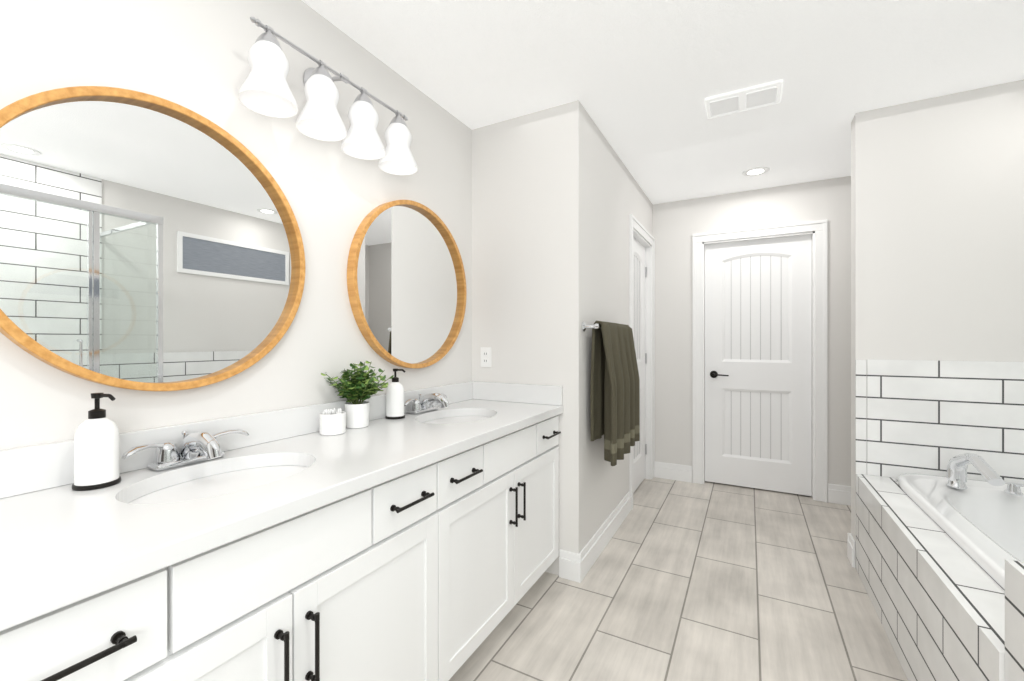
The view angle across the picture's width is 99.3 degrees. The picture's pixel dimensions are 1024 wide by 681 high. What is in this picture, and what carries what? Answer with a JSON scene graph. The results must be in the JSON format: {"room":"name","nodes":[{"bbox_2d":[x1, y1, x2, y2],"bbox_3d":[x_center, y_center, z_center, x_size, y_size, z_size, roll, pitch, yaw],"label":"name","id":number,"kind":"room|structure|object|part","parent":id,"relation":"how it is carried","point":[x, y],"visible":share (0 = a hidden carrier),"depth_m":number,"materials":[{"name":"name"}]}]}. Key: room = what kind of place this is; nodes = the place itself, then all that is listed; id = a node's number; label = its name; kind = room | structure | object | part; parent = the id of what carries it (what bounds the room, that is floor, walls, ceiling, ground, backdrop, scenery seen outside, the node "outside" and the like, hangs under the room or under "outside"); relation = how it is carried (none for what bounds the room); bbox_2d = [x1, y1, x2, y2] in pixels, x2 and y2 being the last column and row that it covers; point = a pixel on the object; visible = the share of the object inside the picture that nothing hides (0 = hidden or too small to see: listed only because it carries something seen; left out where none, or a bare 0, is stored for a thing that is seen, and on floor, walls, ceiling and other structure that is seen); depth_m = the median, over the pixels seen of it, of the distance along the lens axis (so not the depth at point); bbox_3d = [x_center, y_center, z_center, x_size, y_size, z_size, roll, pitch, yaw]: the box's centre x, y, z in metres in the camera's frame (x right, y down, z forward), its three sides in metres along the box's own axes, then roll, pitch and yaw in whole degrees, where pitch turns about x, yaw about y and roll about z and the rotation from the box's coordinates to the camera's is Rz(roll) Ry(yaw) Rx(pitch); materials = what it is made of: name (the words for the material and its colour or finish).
{"room":"bathroom","nodes":[
{"label":"bathroom","id":0,"kind":"room"},
{"bbox_2d":[0,0,471,449],"bbox_3d":[-0.565,0.000,2.034,0.120,2.440,5.270,0,0,29],"label":"wall","id":1,"kind":"structure","parent":0,"point":[192,55],"depth_m":1.44,"materials":[{"name":"white paint"}]},
{"bbox_2d":[0,86,304,390],"bbox_3d":[-0.930,-0.255,1.197,0.038,0.784,0.784,0,0,29],"label":"mirror","id":2,"kind":"object","parent":1,"relation":"attached to","point":[148,242],"visible":0.96,"depth_m":1.13,"materials":[{"name":"brown wood"}]},
{"bbox_2d":[0,381,471,496],"bbox_3d":[-0.704,0.285,1.629,0.020,0.100,2.010,0,0,29],"label":"backsplash","id":3,"kind":"structure","parent":1,"relation":"attached to","point":[22,469],"depth_m":1.17,"materials":[{"name":"white stone"}]},
{"bbox_2d":[238,17,417,174],"bbox_3d":[-0.627,-0.858,1.566,0.218,0.295,0.708,0,0,29],"label":"sconce","id":4,"kind":"object","parent":1,"relation":"attached to","point":[264,89],"visible":1,"depth_m":1.45,"materials":[{"name":"white glass"}]},
{"bbox_2d":[347,200,466,367],"bbox_3d":[-0.455,-0.260,2.070,0.038,0.784,0.784,0,0,29],"label":"mirror","id":5,"kind":"object","parent":1,"relation":"attached to","point":[406,285],"visible":1,"depth_m":2.02,"materials":[{"name":"brown wood"}]},
{"bbox_2d":[472,100,585,574],"bbox_3d":[0.081,0.000,2.416,0.650,2.440,0.120,0,0,29],"label":"wall","id":6,"kind":"structure","parent":0,"point":[528,244],"depth_m":2.31,"materials":[{"name":"white paint"}]},
{"bbox_2d":[481,347,490,366],"bbox_3d":[-0.149,0.095,2.468,0.070,0.114,0.008,0,0,29],"label":"electrical outlet plate","id":7,"kind":"object","parent":6,"relation":"attached to","point":[485,356],"visible":1,"depth_m":2.46,"materials":[{"name":"white plastic"}]},
{"bbox_2d":[472,381,562,404],"bbox_3d":[0.020,0.285,2.367,0.544,0.100,0.020,0,0,29],"label":"backsplash","id":8,"kind":"structure","parent":6,"relation":"attached to","point":[487,391],"depth_m":2.35,"materials":[{"name":"white stone"}]},
{"bbox_2d":[559,549,580,582],"bbox_3d":[0.296,1.150,2.222,0.117,0.140,0.015,0,0,29],"label":"baseboard","id":9,"kind":"structure","parent":6,"relation":"attached to","point":[569,565],"depth_m":2.21,"materials":[{"name":"white wood"}]},
{"bbox_2d":[586,111,652,543],"bbox_3d":[0.776,0.000,3.136,0.120,2.440,1.810,0,0,29],"label":"wall","id":10,"kind":"structure","parent":0,"point":[616,196],"depth_m":2.60,"materials":[{"name":"white paint"}]},
{"bbox_2d":[579,490,630,580],"bbox_3d":[0.598,1.150,2.670,0.015,0.140,1.060,0,0,29],"label":"baseboard","id":11,"kind":"structure","parent":10,"relation":"attached to","point":[594,546],"depth_m":2.55,"materials":[{"name":"white wood"}]},
{"bbox_2d":[581,321,639,465],"bbox_3d":[0.602,0.269,2.519,0.164,0.747,0.722,0,0,29],"label":"towel rail","id":12,"kind":"object","parent":10,"relation":"attached to","point":[615,401],"visible":1,"depth_m":2.34,"materials":[{"name":"green fabric"}]},
{"bbox_2d":[590,321,630,465],"bbox_3d":[0.547,0.269,2.396,0.142,0.747,0.354,0,0,29],"label":"towel","id":13,"kind":"object","parent":12,"relation":"hanging from","point":[610,379],"depth_m":2.34,"materials":[{"name":"green fabric"}]},
{"bbox_2d":[608,323,639,450],"bbox_3d":[0.689,0.264,2.654,0.132,0.728,0.323,0,0,29],"label":"towel","id":14,"kind":"object","parent":12,"relation":"hanging from","point":[631,367],"depth_m":2.59,"materials":[{"name":"green fabric"}]},
{"bbox_2d":[633,237,646,492],"bbox_3d":[1.008,0.193,3.554,0.047,2.030,0.696,0,0,29],"label":"door","id":15,"kind":"structure","parent":10,"relation":"in","point":[639,337],"depth_m":3.69,"materials":[{"name":"white wood"}]},
{"bbox_3d":[1.182,0.178,3.842,0.016,1.650,0.024,0,0,29],"label":"door side hinge","id":16,"kind":"part","parent":15,"relation":"part of","materials":[{"name":"white wood"}]},
{"bbox_2d":[629,214,654,509],"bbox_3d":[1.009,0.154,3.544,0.139,2.132,0.864,0,0,29],"label":"door frame","id":17,"kind":"structure","parent":10,"relation":"attached to","point":[641,234],"depth_m":3.83,"materials":[{"name":"white wood"}]},
{"bbox_2d":[302,0,1023,203],"bbox_3d":[0.765,-1.250,1.309,3.210,0.060,5.330,0,0,29],"label":"ceiling","id":18,"kind":"structure","parent":0,"point":[640,80],"depth_m":1.92,"materials":[{"name":"white paint"}]},
{"bbox_2d":[704,80,782,118],"bbox_3d":[1.166,-1.210,2.200,0.340,0.019,0.210,0,0,29],"label":"air vent","id":19,"kind":"object","parent":18,"relation":"attached to","point":[757,96],"visible":1,"depth_m":2.18,"materials":[{"name":"white"}]},
{"bbox_2d":[742,167,769,176],"bbox_3d":[1.758,-1.218,3.142,0.176,0.004,0.176,0,0,29],"label":"recessed light","id":20,"kind":"object","parent":18,"relation":"in","point":[756,171],"visible":1,"depth_m":3.13,"materials":[{"name":"white"}]},
{"bbox_2d":[449,477,907,680],"bbox_3d":[0.765,1.250,1.309,3.210,0.060,5.330,0,0,29],"label":"floor","id":21,"kind":"structure","parent":0,"point":[690,581],"depth_m":2.00,"materials":[{"name":"tile"}]},
{"bbox_2d":[0,409,562,680],"bbox_3d":[-0.456,0.796,1.501,0.578,0.844,1.998,0,0,29],"label":"bathroom vanity","id":22,"kind":"object","parent":21,"relation":"on","point":[419,541],"depth_m":1.06,"materials":[{"name":"white painted wood"},{"name":"white quartz stone"},{"name":"black metal"}]},
{"bbox_2d":[0,397,562,620],"bbox_3d":[-0.465,0.355,1.498,0.566,0.040,2.010,0,0,29],"label":"countertop","id":23,"kind":"structure","parent":22,"relation":"on","point":[58,542],"depth_m":0.89,"materials":[{"name":"white stone"}]},
{"bbox_2d":[71,393,120,490],"bbox_3d":[-0.960,0.228,1.008,0.085,0.213,0.084,0,0,29],"label":"soap dispenser","id":24,"kind":"object","parent":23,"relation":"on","point":[96,451],"visible":1,"depth_m":0.98,"materials":[{"name":"white ceramic"}]},
{"bbox_2d":[120,425,251,472],"bbox_3d":[-0.834,0.288,1.163,0.182,0.093,0.304,0,0,29],"label":"faucet","id":25,"kind":"object","parent":23,"relation":"on","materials":[{"name":"silver metal"}]},
{"bbox_2d":[128,457,307,508],"bbox_3d":[-0.712,0.449,1.097,0.332,0.173,0.452,0,0,29],"label":"sink","id":26,"kind":"object","parent":23,"relation":"in","point":[171,493],"depth_m":1.14,"materials":[{"name":"white ceramic"}]},
{"bbox_2d":[319,408,345,435],"bbox_3d":[-0.646,0.289,1.569,0.088,0.091,0.088,0,0,29],"label":"jar","id":27,"kind":"object","parent":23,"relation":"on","point":[332,422],"visible":1,"depth_m":1.53,"materials":[{"name":"white ceramic"}]},
{"bbox_2d":[321,361,393,428],"bbox_3d":[-0.596,0.208,1.690,0.259,0.253,0.283,0,0,29],"label":"potted plant","id":28,"kind":"object","parent":23,"relation":"on","point":[356,387],"visible":0.98,"depth_m":1.66,"materials":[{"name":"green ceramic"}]},
{"bbox_3d":[-0.602,0.288,1.691,0.093,0.092,0.093,0,0,29],"label":"pot","id":29,"kind":"part","parent":28,"relation":"part of","materials":[{"name":"white ceramic"}]},
{"bbox_2d":[385,368,405,418],"bbox_3d":[-0.505,0.228,1.883,0.085,0.213,0.084,0,0,29],"label":"soap dispenser","id":30,"kind":"object","parent":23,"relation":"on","point":[395,399],"visible":1,"depth_m":1.85,"materials":[{"name":"white ceramic"}]},
{"bbox_2d":[404,389,451,416],"bbox_3d":[-0.366,0.288,2.022,0.182,0.093,0.304,0,0,29],"label":"faucet","id":31,"kind":"object","parent":23,"relation":"on","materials":[{"name":"silver metal"}]},
{"bbox_2d":[428,413,491,424],"bbox_3d":[-0.244,0.449,1.955,0.332,0.173,0.452,0,0,29],"label":"sink","id":32,"kind":"object","parent":23,"relation":"in","point":[453,418],"depth_m":2.09,"materials":[{"name":"white ceramic"}]},
{"bbox_2d":[856,453,1023,680],"bbox_3d":[1.910,0.855,1.420,0.995,0.728,1.518,0,0,29],"label":"bathtub","id":33,"kind":"object","parent":21,"relation":"on","point":[933,552],"visible":0.96,"depth_m":1.60,"materials":[{"name":"tile"}]},
{"bbox_2d":[653,176,850,485],"bbox_3d":[2.230,0.000,3.443,2.380,2.440,0.120,0,0,29],"label":"wall","id":34,"kind":"structure","parent":0,"point":[677,225],"depth_m":3.62,"materials":[{"name":"white paint"}]},
{"bbox_2d":[655,461,691,482],"bbox_3d":[1.403,1.150,3.817,0.330,0.140,0.015,0,0,29],"label":"baseboard","id":35,"kind":"structure","parent":34,"relation":"attached to","point":[671,471],"depth_m":3.80,"materials":[{"name":"white wood"}]},
{"bbox_2d":[705,235,811,495],"bbox_3d":[2.000,0.193,3.574,0.760,2.030,0.035,0,0,29],"label":"door","id":36,"kind":"structure","parent":34,"relation":"in","point":[758,351],"depth_m":3.55,"materials":[{"name":"white wood"}]},
{"bbox_2d":[710,371,728,377],"bbox_3d":[1.743,0.288,3.663,0.146,0.062,0.054,0,0,29],"label":"door handle","id":37,"kind":"object","parent":36,"relation":"attached to","point":[714,374],"depth_m":3.69,"materials":[{"name":"black metal"}]},
{"bbox_2d":[692,219,827,501],"bbox_3d":[1.993,0.154,3.561,0.944,2.132,0.139,0,0,29],"label":"door frame","id":38,"kind":"structure","parent":34,"relation":"attached to","point":[817,230],"depth_m":3.35,"materials":[{"name":"white wood"}]},
{"bbox_2d":[828,484,850,505],"bbox_3d":[2.812,1.150,3.048,0.980,0.140,0.015,0,0,29],"label":"baseboard","id":39,"kind":"structure","parent":34,"relation":"attached to","point":[839,494],"depth_m":3.25,"materials":[{"name":"white wood"}]},
{"bbox_2d":[851,79,1023,567],"bbox_3d":[2.308,0.000,2.144,1.000,2.440,0.115,0,0,29],"label":"wall","id":40,"kind":"structure","parent":0,"point":[937,228],"depth_m":2.17,"materials":[{"name":"white paint"}]},
{"bbox_2d":[848,534,854,567],"bbox_3d":[1.863,1.150,2.387,0.015,0.140,0.115,0,0,29],"label":"baseboard wing end","id":41,"kind":"structure","parent":40,"relation":"attached to","point":[851,549],"depth_m":2.36,"materials":[{"name":"white wood"}]},
{"bbox_2d":[856,359,1023,483],"bbox_3d":[2.278,0.405,2.090,0.999,0.610,0.008,0,0,29],"label":"tile","id":42,"kind":"structure","parent":40,"relation":"attached to","point":[929,417],"depth_m":2.17,"materials":[{"name":"white tile"}]},
{"bbox_2d":[1005,559,1023,680],"bbox_3d":[1.517,0.858,0.694,0.983,0.725,0.130,0,0,29],"label":"wall","id":43,"kind":"structure","parent":0,"point":[1014,620],"depth_m":0.95,"materials":[{"name":"tile"}]}
]}

